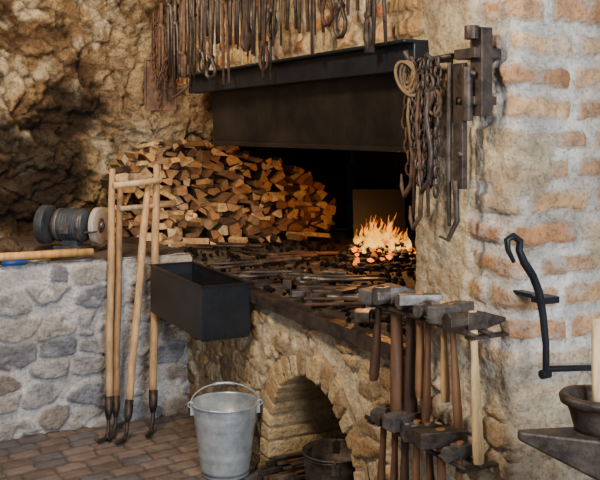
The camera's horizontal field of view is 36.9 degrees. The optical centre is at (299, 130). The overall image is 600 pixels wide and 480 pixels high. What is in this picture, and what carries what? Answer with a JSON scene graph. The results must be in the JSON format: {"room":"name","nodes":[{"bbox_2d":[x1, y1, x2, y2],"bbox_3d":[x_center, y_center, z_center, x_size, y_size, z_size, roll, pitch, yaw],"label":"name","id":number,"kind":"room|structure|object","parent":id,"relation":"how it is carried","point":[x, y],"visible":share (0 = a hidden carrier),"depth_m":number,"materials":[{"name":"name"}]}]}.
{"room":"metal workshop","nodes":[
{"label":"metal workshop","id":0,"kind":"room"},
{"bbox_2d":[0,235,191,440],"bbox_3d":[-2.384,1.132,4.887,3.306,0.897,1.400,0,0,-27],"label":"wall","id":1,"kind":"structure","parent":0,"point":[53,313],"depth_m":4.75,"materials":[{"name":"stone"}]},
{"bbox_2d":[0,244,5,252],"bbox_3d":[-1.666,0.656,4.920,0.113,0.077,0.115,0,0,-27],"label":"loose stone","id":2,"kind":"object","parent":1,"relation":"on","point":[2,248],"visible":0.75,"depth_m":4.91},
{"bbox_2d":[0,238,19,252],"bbox_3d":[-1.645,0.646,5.028,0.150,0.099,0.120,0,0,-11],"label":"loose stone","id":3,"kind":"object","parent":1,"relation":"on","point":[10,245],"visible":0.68,"depth_m":5.01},
{"bbox_2d":[1,259,50,265],"bbox_3d":[-1.406,0.673,4.630,0.252,0.030,0.032,0,0,-32],"label":"file","id":4,"kind":"object","parent":1,"relation":"on","point":[20,261],"visible":1,"depth_m":4.60,"materials":[{"name":"paint"}]},
{"bbox_2d":[20,246,35,251],"bbox_3d":[-1.507,0.663,4.981,0.079,0.054,0.076,0,0,5],"label":"loose stone","id":5,"kind":"object","parent":1,"relation":"on","point":[25,248],"visible":0.55,"depth_m":4.96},
{"bbox_2d":[0,248,93,260],"bbox_3d":[-1.566,0.653,4.678,0.970,0.044,0.106,0,0,-28],"label":"wooden pole","id":6,"kind":"object","parent":1,"relation":"on","point":[74,252],"visible":0.98,"depth_m":4.75,"materials":[{"name":"brown wood"}]},
{"bbox_2d":[33,205,107,249],"bbox_3d":[-1.311,0.557,5.165,0.400,0.256,0.236,0,0,14],"label":"grinder","id":7,"kind":"object","parent":1,"relation":"on","point":[72,227],"visible":0.98,"depth_m":5.11,"materials":[{"name":"grey paint"}]},
{"bbox_2d":[166,228,415,359],"bbox_3d":[0.344,0.793,5.043,1.814,0.164,3.576,0,0,-27],"label":"forge hearth","id":8,"kind":"object","parent":1,"relation":"on","point":[336,322],"visible":0.27,"depth_m":4.44,"materials":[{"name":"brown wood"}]},
{"bbox_2d":[148,261,251,341],"bbox_3d":[-0.493,0.839,4.484,0.299,0.268,0.774,0,0,-27],"label":"trough","id":9,"kind":"object","parent":8,"relation":"attached to","point":[204,302],"visible":1,"depth_m":4.22,"materials":[{"name":"black paint"}]},
{"bbox_2d":[100,139,335,247],"bbox_3d":[-0.493,0.399,6.011,1.720,0.698,0.569,0,0,-27],"label":"firewood pile","id":10,"kind":"object","parent":8,"relation":"on","point":[244,205],"visible":0.91,"depth_m":5.92,"materials":[{"name":"wood"}]},
{"bbox_2d":[198,242,264,248],"bbox_3d":[-0.419,0.712,5.622,0.424,0.032,0.106,0,0,17],"label":"tongs","id":11,"kind":"object","parent":8,"relation":"on","point":[218,244],"visible":0.93,"depth_m":5.60,"materials":[{"name":"metal"}]},
{"bbox_2d":[206,258,283,268],"bbox_3d":[-0.282,0.712,4.826,0.433,0.032,0.105,0,0,-27],"label":"tongs","id":12,"kind":"object","parent":8,"relation":"on","point":[259,262],"visible":1,"depth_m":4.83,"materials":[{"name":"metal"}]},
{"bbox_2d":[230,246,280,256],"bbox_3d":[-0.252,0.712,5.287,0.106,0.032,0.424,0,0,-39],"label":"tongs","id":13,"kind":"object","parent":8,"relation":"on","point":[257,251],"visible":0.87,"depth_m":5.28,"materials":[{"name":"metal"}]},
{"bbox_2d":[234,269,305,278],"bbox_3d":[-0.142,0.703,4.439,0.356,0.032,0.110,0,0,-16],"label":"tongs","id":14,"kind":"object","parent":8,"relation":"on","point":[262,273],"visible":0.64,"depth_m":4.43,"materials":[{"name":"metal"}]},
{"bbox_2d":[264,251,338,258],"bbox_3d":[0.011,0.712,5.181,0.431,0.032,0.105,0,0,-12],"label":"tongs","id":15,"kind":"object","parent":8,"relation":"on","point":[311,253],"visible":0.91,"depth_m":5.19,"materials":[{"name":"metal"}]},
{"bbox_2d":[238,251,415,333],"bbox_3d":[0.057,0.716,4.243,0.577,0.044,2.133,0,0,-20],"label":"stock","id":16,"kind":"object","parent":8,"relation":"on","point":[361,315],"visible":0.41,"depth_m":3.99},
{"bbox_2d":[280,272,378,280],"bbox_3d":[0.140,0.703,4.351,0.478,0.032,0.106,0,0,3],"label":"tongs","id":17,"kind":"object","parent":8,"relation":"on","point":[283,275],"visible":0.66,"depth_m":4.33,"materials":[{"name":"metal"}]},
{"bbox_2d":[306,288,357,296],"bbox_3d":[0.196,0.713,3.977,0.354,0.035,0.112,0,0,-20],"label":"tongs","id":18,"kind":"object","parent":8,"relation":"on","point":[311,290],"visible":0.26,"depth_m":3.96,"materials":[{"name":"metal"}]},
{"bbox_2d":[304,297,364,305],"bbox_3d":[0.241,0.709,3.736,0.449,0.032,0.109,0,0,0],"label":"tongs","id":19,"kind":"object","parent":8,"relation":"on","point":[353,301],"visible":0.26,"depth_m":3.71,"materials":[{"name":"metal"}]},
{"bbox_2d":[296,284,379,289],"bbox_3d":[0.219,0.713,4.093,0.474,0.038,0.108,0,0,-12],"label":"tongs","id":20,"kind":"object","parent":8,"relation":"on","point":[305,287],"visible":0.28,"depth_m":4.06,"materials":[{"name":"metal"}]},
{"bbox_2d":[296,276,387,283],"bbox_3d":[0.196,0.705,4.265,0.434,0.032,0.109,0,0,-8],"label":"tongs","id":21,"kind":"object","parent":8,"relation":"on","point":[299,279],"visible":0.86,"depth_m":4.24,"materials":[{"name":"metal"}]},
{"bbox_2d":[326,294,357,302],"bbox_3d":[0.309,0.711,3.811,0.395,0.038,0.108,0,0,-3],"label":"tongs","id":22,"kind":"object","parent":8,"relation":"on","point":[336,295],"visible":0.22,"depth_m":3.80,"materials":[{"name":"metal"}]},
{"bbox_2d":[326,237,415,271],"bbox_3d":[0.455,0.677,5.044,0.624,0.169,0.607,0,0,-27],"label":"bed","id":23,"kind":"object","parent":8,"relation":"on","point":[396,257],"visible":0.8,"depth_m":4.88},
{"bbox_2d":[353,216,411,252],"bbox_3d":[0.469,0.564,5.039,0.305,0.218,0.297,0,0,-11],"label":"fire","id":24,"kind":"object","parent":23,"relation":"on","point":[378,238],"visible":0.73,"depth_m":5.01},
{"bbox_2d":[352,189,405,241],"bbox_3d":[0.540,0.575,6.147,0.360,0.353,0.082,0,0,-2],"label":"sheet","id":25,"kind":"object","parent":8,"relation":"on","point":[384,204],"visible":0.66,"depth_m":6.15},
{"bbox_2d":[365,304,404,312],"bbox_3d":[0.455,0.705,3.602,0.384,0.036,0.107,0,0,-3],"label":"tongs","id":26,"kind":"object","parent":8,"relation":"on","point":[366,307],"visible":0.11,"depth_m":3.57,"materials":[{"name":"metal"}]},
{"bbox_2d":[0,413,258,479],"bbox_3d":[-0.529,1.573,1.968,4.138,0.012,5.625,0,0,-27],"label":"floor","id":27,"kind":"structure","parent":0,"point":[171,452],"depth_m":4.36,"materials":[{"name":"brick"}]},
{"bbox_2d":[94,169,115,443],"bbox_3d":[-1.001,0.887,4.719,0.072,1.363,0.467,0,0,-2],"label":"rake","id":28,"kind":"object","parent":27,"relation":"on","point":[108,404],"visible":1,"depth_m":4.73,"materials":[{"name":"brown wood"}]},
{"bbox_2d":[107,181,122,441],"bbox_3d":[-0.965,0.923,4.744,0.049,1.293,0.457,0,0,-4],"label":"rake","id":29,"kind":"object","parent":27,"relation":"on","point":[119,215],"visible":0.95,"depth_m":4.77,"materials":[{"name":"brown wood"}]},
{"bbox_2d":[112,185,150,444],"bbox_3d":[-0.867,0.931,4.726,0.058,1.274,0.535,0,0,8],"label":"rake","id":30,"kind":"object","parent":27,"relation":"on","point":[129,402],"visible":0.99,"depth_m":4.74,"materials":[{"name":"brown wood"}]},
{"bbox_2d":[112,177,175,211],"bbox_3d":[-0.850,0.344,4.936,0.363,0.180,0.044,0,0,-32],"label":"rails","id":31,"kind":"object","parent":30,"relation":"attached to","point":[142,182],"visible":1,"depth_m":4.91,"materials":[{"name":"brown wood"}]},
{"bbox_2d":[145,164,159,437],"bbox_3d":[-0.780,0.877,4.812,0.052,1.383,0.472,0,0,-4],"label":"rake","id":32,"kind":"object","parent":27,"relation":"on","point":[153,392],"visible":0.88,"depth_m":4.80,"materials":[{"name":"brown wood"}]},
{"bbox_2d":[187,381,262,479],"bbox_3d":[-0.343,1.377,4.125,0.325,0.386,0.314,0,0,-27],"label":"galvanized bucket","id":33,"kind":"object","parent":27,"relation":"on","point":[224,421],"visible":1,"depth_m":4.03,"materials":[{"name":"metal"}]},
{"bbox_2d":[255,452,305,479],"bbox_3d":[0.153,1.491,4.024,0.666,0.149,0.355,0,0,-27],"label":"stock","id":34,"kind":"object","parent":27,"relation":"on","point":[288,466],"visible":0.3,"depth_m":3.96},
{"bbox_2d":[302,437,355,479],"bbox_3d":[0.143,1.427,3.639,0.274,0.287,0.275,0,0,-27],"label":"pail","id":35,"kind":"object","parent":27,"relation":"on","point":[326,458],"visible":0.73,"depth_m":3.61,"materials":[{"name":"metal"}]},
{"bbox_3d":[0.819,1.254,1.977,0.410,0.632,0.410,0,0,-27],"label":"wooden stump","id":36,"kind":"object","parent":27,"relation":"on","visible":0},
{"bbox_2d":[517,427,599,479],"bbox_3d":[0.743,0.797,1.977,0.531,0.280,0.170,0,0,0],"label":"anvil","id":37,"kind":"object","parent":36,"relation":"on","point":[581,452],"visible":1,"depth_m":1.94,"materials":[{"name":"metal"}]},
{"bbox_2d":[558,384,599,436],"bbox_3d":[0.654,0.622,1.992,0.158,0.080,0.158,0,0,-27],"label":"bowl","id":38,"kind":"object","parent":37,"relation":"on","point":[585,413],"visible":0.96,"depth_m":1.96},
{"bbox_2d":[591,318,599,401],"bbox_3d":[0.662,0.533,1.998,0.030,0.232,0.029,0,0,-27],"label":"candle","id":39,"kind":"object","parent":38,"relation":"in","point":[595,333],"visible":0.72,"depth_m":1.99,"materials":[{"name":"white wax"}]},
{"bbox_2d":[0,0,350,237],"bbox_3d":[-1.893,-0.295,5.836,5.052,2.090,0.342,0,0,-28],"label":"wall","id":40,"kind":"structure","parent":0,"point":[72,71],"depth_m":6.04,"materials":[{"name":"stone"}]},
{"bbox_2d":[346,150,415,239],"bbox_3d":[1.210,0.120,5.435,0.050,2.900,3.700,0,0,-27],"label":"wall","id":41,"kind":"structure","parent":0,"point":[366,169],"depth_m":6.62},
{"bbox_2d":[176,0,599,479],"bbox_3d":[0.565,0.116,4.671,1.826,2.928,3.769,0,0,-27],"label":"wall","id":42,"kind":"structure","parent":0,"point":[533,164],"depth_m":2.75,"materials":[{"name":"stone"}]},
{"bbox_2d":[185,39,428,151],"bbox_3d":[0.228,-0.114,4.081,0.845,0.377,2.130,0,0,-27],"label":"hood","id":43,"kind":"object","parent":42,"relation":"attached to","point":[351,98],"visible":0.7,"depth_m":3.70,"materials":[{"name":"black paint"}]},
{"bbox_2d":[172,83,191,98],"bbox_3d":[-0.657,-0.222,4.900,0.043,0.087,0.248,0,0,-32],"label":"iron hook","id":44,"kind":"object","parent":43,"relation":"attached to","point":[187,85],"visible":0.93,"depth_m":4.86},
{"bbox_2d":[408,189,423,230],"bbox_3d":[0.375,0.250,2.855,0.023,0.132,0.061,0,0,-43],"label":"hook","id":45,"kind":"object","parent":42,"relation":"hanging from","point":[420,202],"depth_m":2.85,"materials":[{"name":"metal"}]},
{"bbox_2d":[403,50,453,65],"bbox_3d":[0.433,-0.237,2.859,0.139,0.051,0.210,0,0,-27],"label":"wall hook","id":46,"kind":"object","parent":42,"relation":"attached to","point":[445,58],"visible":0.52,"depth_m":2.83,"materials":[{"name":"metal"}]},
{"bbox_2d":[394,60,415,146],"bbox_3d":[0.343,-0.088,2.878,0.052,0.279,0.075,0,0,-38],"label":"rope coil","id":47,"kind":"object","parent":46,"relation":"hanging from","point":[402,81],"visible":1,"depth_m":2.88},
{"bbox_2d":[400,75,413,197],"bbox_3d":[0.350,0.019,2.902,0.023,0.400,0.073,0,0,-43],"label":"hook","id":48,"kind":"object","parent":46,"relation":"hanging from","point":[405,192],"visible":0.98,"depth_m":2.89,"materials":[{"name":"metal"}]},
{"bbox_2d":[415,68,424,181],"bbox_3d":[0.386,-0.019,2.843,0.023,0.356,0.036,0,0,-43],"label":"hook","id":49,"kind":"object","parent":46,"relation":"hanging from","point":[419,150],"depth_m":2.85,"materials":[{"name":"metal"}]},
{"bbox_2d":[401,55,442,198],"bbox_3d":[0.395,-0.016,2.865,0.065,0.456,0.198,0,0,-27],"label":"chain","id":50,"kind":"object","parent":46,"relation":"hanging from","point":[428,66],"visible":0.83,"depth_m":2.83,"materials":[{"name":"metal"}]},
{"bbox_2d":[412,87,429,216],"bbox_3d":[0.385,0.056,2.863,0.032,0.429,0.106,0,0,-27],"label":"tongs","id":51,"kind":"object","parent":50,"relation":"hanging from","point":[414,169],"visible":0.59,"depth_m":2.88,"materials":[{"name":"metal"}]},
{"bbox_2d":[417,73,434,193],"bbox_3d":[0.396,0.009,2.813,0.023,0.380,0.073,0,0,-43],"label":"hook","id":52,"kind":"object","parent":46,"relation":"hanging from","point":[423,188],"visible":1,"depth_m":2.80,"materials":[{"name":"metal"}]},
{"bbox_2d":[365,415,498,473],"bbox_3d":[0.420,0.979,2.864,0.166,0.022,0.550,0,0,-27],"label":"rail","id":53,"kind":"object","parent":42,"relation":"attached to","point":[459,468],"visible":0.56,"depth_m":2.65,"materials":[{"name":"metal"}]},
{"bbox_2d":[370,403,389,479],"bbox_3d":[0.280,1.121,3.030,0.100,0.408,0.059,0,0,-44],"label":"hammer","id":54,"kind":"object","parent":53,"relation":"hanging from","point":[385,407],"visible":0.59,"depth_m":3.02,"materials":[{"name":"brown wood"}]},
{"bbox_2d":[375,412,397,479],"bbox_3d":[0.316,1.124,2.973,0.137,0.408,0.050,0,0,-17],"label":"hammer","id":55,"kind":"object","parent":53,"relation":"hanging from","point":[378,417],"visible":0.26,"depth_m":2.97,"materials":[{"name":"brown wood"}]},
{"bbox_2d":[382,407,421,479],"bbox_3d":[0.342,1.109,2.914,0.150,0.408,0.059,0,0,-36],"label":"hammer","id":56,"kind":"object","parent":53,"relation":"hanging from","point":[391,422],"visible":0.72,"depth_m":2.90,"materials":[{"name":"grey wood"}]},
{"bbox_2d":[400,417,421,479],"bbox_3d":[0.376,1.109,2.856,0.106,0.392,0.064,0,0,-7],"label":"hammer","id":57,"kind":"object","parent":53,"relation":"hanging from","point":[405,424],"visible":0.56,"depth_m":2.85,"materials":[{"name":"brown wood"}]},
{"bbox_2d":[406,421,445,479],"bbox_3d":[0.407,1.101,2.796,0.148,0.388,0.062,0,0,-32],"label":"hammer","id":58,"kind":"object","parent":53,"relation":"hanging from","point":[410,431],"visible":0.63,"depth_m":2.79,"materials":[{"name":"brown wood"}]},
{"bbox_2d":[414,426,467,479],"bbox_3d":[0.427,1.105,2.726,0.150,0.408,0.063,0,0,-13],"label":"hammer","id":59,"kind":"object","parent":53,"relation":"hanging from","point":[437,438],"visible":0.82,"depth_m":2.71,"materials":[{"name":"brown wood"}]},
{"bbox_2d":[440,440,472,479],"bbox_3d":[0.472,1.121,2.664,0.127,0.408,0.049,0,0,-40],"label":"hammer","id":60,"kind":"object","parent":53,"relation":"hanging from","point":[460,450],"visible":0.93,"depth_m":2.64,"materials":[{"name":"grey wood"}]},
{"bbox_2d":[367,303,509,340],"bbox_3d":[0.427,0.589,2.862,0.156,0.022,0.600,0,0,-27],"label":"rail","id":61,"kind":"object","parent":42,"relation":"attached to","point":[485,334],"visible":0.52,"depth_m":2.63,"materials":[{"name":"metal"}]},
{"bbox_2d":[358,283,400,380],"bbox_3d":[0.268,0.686,3.054,0.067,0.328,0.170,0,0,43],"label":"hammer","id":62,"kind":"object","parent":61,"relation":"hanging from","point":[365,295],"visible":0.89,"depth_m":3.05,"materials":[{"name":"brown wood"}]},
{"bbox_2d":[372,286,415,411],"bbox_3d":[0.323,0.743,2.975,0.158,0.459,0.079,0,0,-18],"label":"hammer","id":63,"kind":"object","parent":61,"relation":"hanging from","point":[381,295],"visible":0.66,"depth_m":2.95,"materials":[{"name":"brown wood"}]},
{"bbox_2d":[395,298,417,412],"bbox_3d":[0.359,0.741,2.923,0.100,0.428,0.042,0,0,-33],"label":"hammer","id":64,"kind":"object","parent":61,"relation":"hanging from","point":[410,400],"visible":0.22,"depth_m":2.91,"materials":[{"name":"brown wood"}]},
{"bbox_2d":[397,290,442,398],"bbox_3d":[0.380,0.676,2.859,0.140,0.338,0.046,0,0,-4],"label":"hammer","id":65,"kind":"object","parent":61,"relation":"hanging from","point":[403,299],"visible":0.68,"depth_m":2.84,"materials":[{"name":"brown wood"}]},
{"bbox_2d":[413,300,431,423],"bbox_3d":[0.404,0.728,2.819,0.116,0.398,0.041,0,0,-43],"label":"hammer","id":66,"kind":"object","parent":61,"relation":"hanging from","point":[419,309],"visible":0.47,"depth_m":2.81,"materials":[{"name":"brown wood"}]},
{"bbox_2d":[425,300,449,402],"bbox_3d":[0.444,0.674,2.768,0.106,0.309,0.058,0,0,-16],"label":"hammer","id":67,"kind":"object","parent":61,"relation":"hanging from","point":[444,364],"visible":0.58,"depth_m":2.75,"materials":[{"name":"brown wood"}]},
{"bbox_2d":[428,300,473,428],"bbox_3d":[0.454,0.699,2.695,0.150,0.368,0.067,0,0,-44],"label":"hammer","id":68,"kind":"object","parent":61,"relation":"hanging from","point":[435,312],"visible":0.85,"depth_m":2.67,"materials":[{"name":"brown wood"}]},
{"bbox_2d":[442,310,505,464],"bbox_3d":[0.510,0.742,2.616,0.190,0.438,0.065,0,0,-22],"label":"hammer","id":69,"kind":"object","parent":61,"relation":"hanging from","point":[472,320],"visible":0.99,"depth_m":2.59,"materials":[{"name":"brown wood"}]},
{"bbox_2d":[439,25,500,241],"bbox_3d":[0.514,0.013,2.711,0.138,0.645,0.157,0,0,-27],"label":"strap hinge","id":70,"kind":"object","parent":42,"relation":"attached to","point":[472,85],"visible":1,"depth_m":2.70,"materials":[{"name":"metal"}]},
{"bbox_2d":[504,233,590,378],"bbox_3d":[0.756,0.494,2.618,0.514,0.434,0.155,0,0,-27],"label":"lever","id":71,"kind":"object","parent":42,"relation":"attached to","point":[538,297],"visible":1,"depth_m":2.50,"materials":[{"name":"black paint"}]},
{"bbox_3d":[-0.254,-0.690,4.243,0.093,0.017,2.540,0,0,-27],"label":"rail","id":72,"kind":"object","parent":42,"relation":"attached to","visible":0},
{"bbox_2d":[144,33,176,110],"bbox_3d":[-0.809,-0.406,5.227,0.188,0.574,0.033,0,0,0],"label":"panel","id":73,"kind":"object","parent":72,"relation":"hanging from","point":[150,87],"visible":0.61,"depth_m":5.22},
{"bbox_2d":[151,9,170,111],"bbox_3d":[-0.809,-0.405,5.148,0.074,0.587,0.352,0,0,-27],"label":"hanging chain","id":74,"kind":"object","parent":72,"relation":"hanging from","point":[155,19],"visible":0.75,"depth_m":5.19,"materials":[{"name":"metal"}]},
{"bbox_2d":[158,3,164,89],"bbox_3d":[-0.788,-0.480,5.112,0.032,0.491,0.062,0,0,-27],"label":"tongs","id":75,"kind":"object","parent":72,"relation":"hanging from","point":[161,31],"visible":0.99,"depth_m":5.09,"materials":[{"name":"metal"}]},
{"bbox_2d":[164,0,170,73],"bbox_3d":[-0.739,-0.550,5.055,0.032,0.476,0.117,0,0,-27],"label":"tongs","id":76,"kind":"object","parent":72,"relation":"hanging from","point":[165,0],"visible":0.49,"depth_m":5.07,"materials":[{"name":"metal"}]},
{"bbox_2d":[166,0,172,65],"bbox_3d":[-0.725,-0.585,4.998,0.032,0.451,0.108,0,0,-27],"label":"tongs","id":77,"kind":"object","parent":72,"relation":"hanging from","point":[169,4],"visible":0.94,"depth_m":4.99,"materials":[{"name":"metal"}]},
{"bbox_2d":[169,6,177,77],"bbox_3d":[-0.698,-0.545,4.976,0.032,0.503,0.093,0,0,-27],"label":"tongs","id":78,"kind":"object","parent":72,"relation":"hanging from","point":[172,9],"visible":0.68,"depth_m":4.96,"materials":[{"name":"metal"}]},
{"bbox_2d":[172,0,178,82],"bbox_3d":[-0.675,-0.491,4.908,0.032,0.454,0.060,0,0,-27],"label":"tongs","id":79,"kind":"object","parent":72,"relation":"hanging from","point":[175,23],"visible":0.99,"depth_m":4.91,"materials":[{"name":"metal"}]},
{"bbox_2d":[177,0,181,77],"bbox_3d":[-0.642,-0.504,4.861,0.032,0.431,0.065,0,0,-27],"label":"tongs","id":80,"kind":"object","parent":72,"relation":"hanging from","point":[180,1],"visible":0.6,"depth_m":4.86,"materials":[{"name":"metal"}]},
{"bbox_2d":[180,0,187,77],"bbox_3d":[-0.619,-0.496,4.799,0.032,0.431,0.057,0,0,-27],"label":"tongs","id":81,"kind":"object","parent":72,"relation":"hanging from","point":[183,53],"visible":0.96,"depth_m":4.78,"materials":[{"name":"metal"}]},
{"bbox_2d":[185,0,192,64],"bbox_3d":[-0.579,-0.602,4.723,0.032,0.513,0.088,0,0,-27],"label":"tongs","id":82,"kind":"object","parent":72,"relation":"hanging from","point":[187,2],"visible":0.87,"depth_m":4.72,"materials":[{"name":"metal"}]},
{"bbox_2d":[189,0,196,84],"bbox_3d":[-0.556,-0.482,4.687,0.032,0.484,0.085,0,0,-27],"label":"tongs","id":83,"kind":"object","parent":72,"relation":"hanging from","point":[190,15],"visible":0.8,"depth_m":4.68,"materials":[{"name":"metal"}]},
{"bbox_2d":[192,0,199,49],"bbox_3d":[-0.538,-0.623,4.624,0.032,0.408,0.112,0,0,-27],"label":"tongs","id":84,"kind":"object","parent":72,"relation":"hanging from","point":[193,1],"visible":1,"depth_m":4.63,"materials":[{"name":"metal"}]},
{"bbox_2d":[196,0,206,75],"bbox_3d":[-0.503,-0.494,4.591,0.032,0.422,0.084,0,0,-27],"label":"tongs","id":85,"kind":"object","parent":72,"relation":"hanging from","point":[200,55],"visible":0.91,"depth_m":4.57,"materials":[{"name":"metal"}]},
{"bbox_2d":[204,0,205,55],"bbox_3d":[-0.439,-0.545,4.452,0.074,0.350,0.016,0,0,-27],"label":"bar","id":86,"kind":"object","parent":72,"relation":"hanging from","point":[204,0],"visible":1,"depth_m":4.43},
{"bbox_2d":[203,0,208,64],"bbox_3d":[-0.472,-0.581,4.524,0.032,0.499,0.106,0,0,-27],"label":"tongs","id":87,"kind":"object","parent":72,"relation":"hanging from","point":[203,0],"visible":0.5,"depth_m":4.52,"materials":[{"name":"metal"}]},
{"bbox_2d":[206,0,208,36],"bbox_3d":[-0.450,-0.661,4.493,0.032,0.375,0.109,0,0,-27],"label":"tongs","id":88,"kind":"object","parent":72,"relation":"hanging from","point":[207,1],"visible":0.43,"depth_m":4.51,"materials":[{"name":"metal"}]},
{"bbox_2d":[205,0,216,79],"bbox_3d":[-0.438,-0.456,4.425,0.032,0.409,0.108,0,0,-27],"label":"tongs","id":89,"kind":"object","parent":72,"relation":"hanging from","point":[210,58],"visible":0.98,"depth_m":4.41,"materials":[{"name":"metal"}]},
{"bbox_2d":[211,0,217,44],"bbox_3d":[-0.409,-0.639,4.365,0.032,0.437,0.084,0,0,-27],"label":"tongs","id":90,"kind":"object","parent":72,"relation":"hanging from","point":[213,1],"visible":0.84,"depth_m":4.38,"materials":[{"name":"metal"}]},
{"bbox_2d":[216,0,224,43],"bbox_3d":[-0.380,-0.623,4.301,0.032,0.410,0.077,0,0,-27],"label":"tongs","id":91,"kind":"object","parent":72,"relation":"hanging from","point":[217,1],"visible":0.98,"depth_m":4.31,"materials":[{"name":"metal"}]},
{"bbox_2d":[220,0,229,84],"bbox_3d":[-0.359,-0.468,4.263,0.032,0.496,0.114,0,0,-27],"label":"tongs","id":92,"kind":"object","parent":72,"relation":"hanging from","point":[224,3],"visible":1,"depth_m":4.25,"materials":[{"name":"metal"}]},
{"bbox_2d":[228,0,235,44],"bbox_3d":[-0.317,-0.592,4.211,0.032,0.379,0.085,0,0,-27],"label":"tongs","id":93,"kind":"object","parent":72,"relation":"hanging from","point":[230,1],"visible":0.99,"depth_m":4.21,"materials":[{"name":"metal"}]},
{"bbox_2d":[235,0,242,44],"bbox_3d":[-0.281,-0.610,4.162,0.032,0.420,0.060,0,0,-27],"label":"tongs","id":94,"kind":"object","parent":72,"relation":"hanging from","point":[241,6],"visible":0.52,"depth_m":4.15,"materials":[{"name":"metal"}]},
{"bbox_2d":[237,0,244,48],"bbox_3d":[-0.270,-0.583,4.109,0.032,0.416,0.103,0,0,-27],"label":"tongs","id":95,"kind":"object","parent":72,"relation":"hanging from","point":[238,1],"visible":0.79,"depth_m":4.12,"materials":[{"name":"metal"}]},
{"bbox_2d":[240,0,251,51],"bbox_3d":[-0.242,-0.569,4.055,0.032,0.423,0.086,0,0,-27],"label":"tongs","id":96,"kind":"object","parent":72,"relation":"hanging from","point":[242,35],"visible":0.67,"depth_m":4.05,"materials":[{"name":"metal"}]},
{"bbox_2d":[245,0,246,51],"bbox_3d":[-0.210,-0.535,4.007,0.074,0.370,0.014,0,0,-27],"label":"bar","id":97,"kind":"object","parent":72,"relation":"hanging from","point":[245,0],"visible":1,"depth_m":3.99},
{"bbox_2d":[247,0,255,55],"bbox_3d":[-0.212,-0.575,4.003,0.032,0.485,0.092,0,0,-27],"label":"tongs","id":98,"kind":"object","parent":72,"relation":"hanging from","point":[249,1],"visible":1,"depth_m":4.02,"materials":[{"name":"metal"}]},
{"bbox_2d":[251,0,261,53],"bbox_3d":[-0.190,-0.571,3.963,0.032,0.465,0.093,0,0,-27],"label":"tongs","id":99,"kind":"object","parent":72,"relation":"hanging from","point":[253,1],"visible":1,"depth_m":3.95,"materials":[{"name":"metal"}]},
{"bbox_2d":[258,0,268,70],"bbox_3d":[-0.156,-0.469,3.903,0.032,0.420,0.079,0,0,-27],"label":"tongs","id":100,"kind":"object","parent":72,"relation":"hanging from","point":[261,42],"visible":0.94,"depth_m":3.91,"materials":[{"name":"metal"}]},
{"bbox_2d":[262,0,271,79],"bbox_3d":[-0.138,-0.488,3.865,0.032,0.538,0.096,0,0,-27],"label":"tongs","id":101,"kind":"object","parent":72,"relation":"hanging from","point":[265,1],"visible":0.91,"depth_m":3.87,"materials":[{"name":"metal"}]},
{"bbox_2d":[266,0,277,38],"bbox_3d":[-0.119,-0.599,3.816,0.032,0.420,0.078,0,0,-27],"label":"tongs","id":102,"kind":"object","parent":72,"relation":"hanging from","point":[269,10],"visible":0.9,"depth_m":3.81,"materials":[{"name":"metal"}]},
{"bbox_2d":[272,0,281,45],"bbox_3d":[-0.088,-0.535,3.747,0.032,0.366,0.105,0,0,-27],"label":"tongs","id":103,"kind":"object","parent":72,"relation":"hanging from","point":[275,1],"visible":1,"depth_m":3.76,"materials":[{"name":"metal"}]},
{"bbox_2d":[286,0,297,29],"bbox_3d":[-0.034,-0.606,3.672,0.032,0.385,0.077,0,0,-27],"label":"tongs","id":104,"kind":"object","parent":72,"relation":"hanging from","point":[287,1],"visible":1,"depth_m":3.69,"materials":[{"name":"metal"}]},
{"bbox_2d":[297,0,309,33],"bbox_3d":[0.011,-0.604,3.596,0.032,0.425,0.088,0,0,-27],"label":"tongs","id":105,"kind":"object","parent":72,"relation":"hanging from","point":[299,1],"visible":1,"depth_m":3.57,"materials":[{"name":"metal"}]},
{"bbox_2d":[315,0,324,34],"bbox_3d":[0.066,-0.584,3.494,0.032,0.421,0.104,0,0,-27],"label":"tongs","id":106,"kind":"object","parent":72,"relation":"hanging from","point":[323,27],"visible":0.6,"depth_m":3.46,"materials":[{"name":"metal"}]},
{"bbox_2d":[320,0,333,26],"bbox_3d":[0.103,-0.604,3.414,0.032,0.420,0.078,0,0,-27],"label":"tongs","id":107,"kind":"object","parent":72,"relation":"hanging from","point":[330,3],"visible":0.99,"depth_m":3.41,"materials":[{"name":"metal"}]},
{"bbox_2d":[310,0,314,54],"bbox_3d":[0.078,-0.505,3.447,0.074,0.430,0.024,0,0,-27],"label":"bar","id":108,"kind":"object","parent":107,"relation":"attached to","point":[312,2],"visible":1,"depth_m":3.42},
{"bbox_2d":[333,0,347,38],"bbox_3d":[0.147,-0.548,3.306,0.032,0.421,0.079,0,0,-27],"label":"tongs","id":109,"kind":"object","parent":72,"relation":"hanging from","point":[339,6],"visible":1,"depth_m":3.30,"materials":[{"name":"metal"}]},
{"bbox_2d":[347,0,349,15],"bbox_3d":[0.201,-0.565,3.207,0.074,0.310,0.012,0,0,-27],"label":"bar","id":110,"kind":"object","parent":72,"relation":"hanging from","point":[348,1],"visible":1,"depth_m":3.19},
{"bbox_2d":[346,0,359,11],"bbox_3d":[0.191,-0.628,3.216,0.032,0.399,0.086,0,0,-27],"label":"tongs","id":111,"kind":"object","parent":72,"relation":"hanging from","point":[357,1],"visible":0.69,"depth_m":3.19,"materials":[{"name":"metal"}]},
{"bbox_2d":[363,0,374,52],"bbox_3d":[0.241,-0.485,3.110,0.032,0.431,0.061,0,0,-27],"label":"tongs","id":112,"kind":"object","parent":72,"relation":"hanging from","point":[368,47],"visible":0.81,"depth_m":3.10,"materials":[{"name":"metal"}]},
{"bbox_2d":[372,0,387,44],"bbox_3d":[0.265,-0.497,3.048,0.032,0.408,0.108,0,0,-27],"label":"tongs","id":113,"kind":"object","parent":72,"relation":"hanging from","point":[384,12],"visible":1,"depth_m":3.06,"materials":[{"name":"metal"}]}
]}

